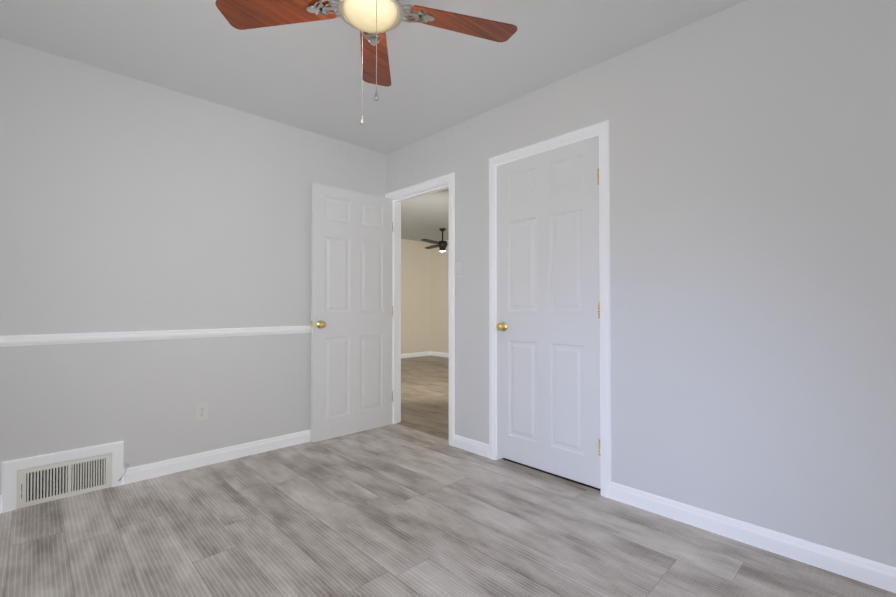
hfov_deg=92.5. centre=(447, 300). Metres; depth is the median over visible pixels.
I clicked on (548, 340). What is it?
closet door
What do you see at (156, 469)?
baseboard
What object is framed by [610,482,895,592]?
baseboard
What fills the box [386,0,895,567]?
wall
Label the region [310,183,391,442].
entry door
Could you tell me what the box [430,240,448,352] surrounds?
wall
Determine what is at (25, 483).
air vent
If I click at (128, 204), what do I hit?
wall
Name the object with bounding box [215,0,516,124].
fan
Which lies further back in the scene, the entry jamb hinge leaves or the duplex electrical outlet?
the entry jamb hinge leaves
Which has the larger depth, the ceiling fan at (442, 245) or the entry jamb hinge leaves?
the ceiling fan at (442, 245)
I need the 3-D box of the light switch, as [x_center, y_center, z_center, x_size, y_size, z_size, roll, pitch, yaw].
[0.070,-0.234,3.283,0.020,0.115,0.070,1,-1,-44]
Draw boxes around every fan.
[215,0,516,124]
[421,228,448,251]
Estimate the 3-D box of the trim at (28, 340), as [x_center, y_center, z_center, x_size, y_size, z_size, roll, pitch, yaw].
[-1.790,0.220,2.754,2.180,0.057,0.021,1,-1,-44]
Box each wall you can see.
[0,38,385,508]
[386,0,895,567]
[401,239,429,353]
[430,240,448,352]
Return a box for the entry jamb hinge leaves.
[392,222,392,400]
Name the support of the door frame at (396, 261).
attached to the wall at (752, 240)
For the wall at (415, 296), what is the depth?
9.15 m
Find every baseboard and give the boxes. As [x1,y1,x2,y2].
[123,429,310,484]
[401,351,431,357]
[432,351,448,357]
[453,434,488,457]
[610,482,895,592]
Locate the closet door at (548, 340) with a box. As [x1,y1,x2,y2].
[496,135,600,488]
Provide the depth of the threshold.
2.73 m
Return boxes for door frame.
[385,173,454,445]
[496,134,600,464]
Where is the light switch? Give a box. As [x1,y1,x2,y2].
[454,262,460,277]
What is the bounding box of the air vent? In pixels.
[1,441,123,512]
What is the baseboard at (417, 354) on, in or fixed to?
attached to the wall at (415, 296)
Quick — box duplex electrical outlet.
[196,402,207,420]
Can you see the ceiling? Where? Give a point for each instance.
(306, 76)
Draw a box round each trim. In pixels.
[0,326,310,346]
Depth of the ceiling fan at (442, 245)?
7.71 m
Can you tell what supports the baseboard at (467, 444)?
attached to the wall at (752, 240)
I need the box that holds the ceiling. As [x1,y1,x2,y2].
[0,0,745,241]
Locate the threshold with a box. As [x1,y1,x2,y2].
[502,458,600,490]
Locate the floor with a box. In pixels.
[0,355,895,596]
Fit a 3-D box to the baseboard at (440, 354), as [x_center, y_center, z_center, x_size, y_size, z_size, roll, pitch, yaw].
[1.282,1.134,7.696,0.014,0.090,4.820,1,-1,-44]
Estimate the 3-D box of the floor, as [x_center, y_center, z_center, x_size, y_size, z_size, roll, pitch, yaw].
[-0.206,1.183,4.368,7.020,0.100,7.770,1,-1,-44]

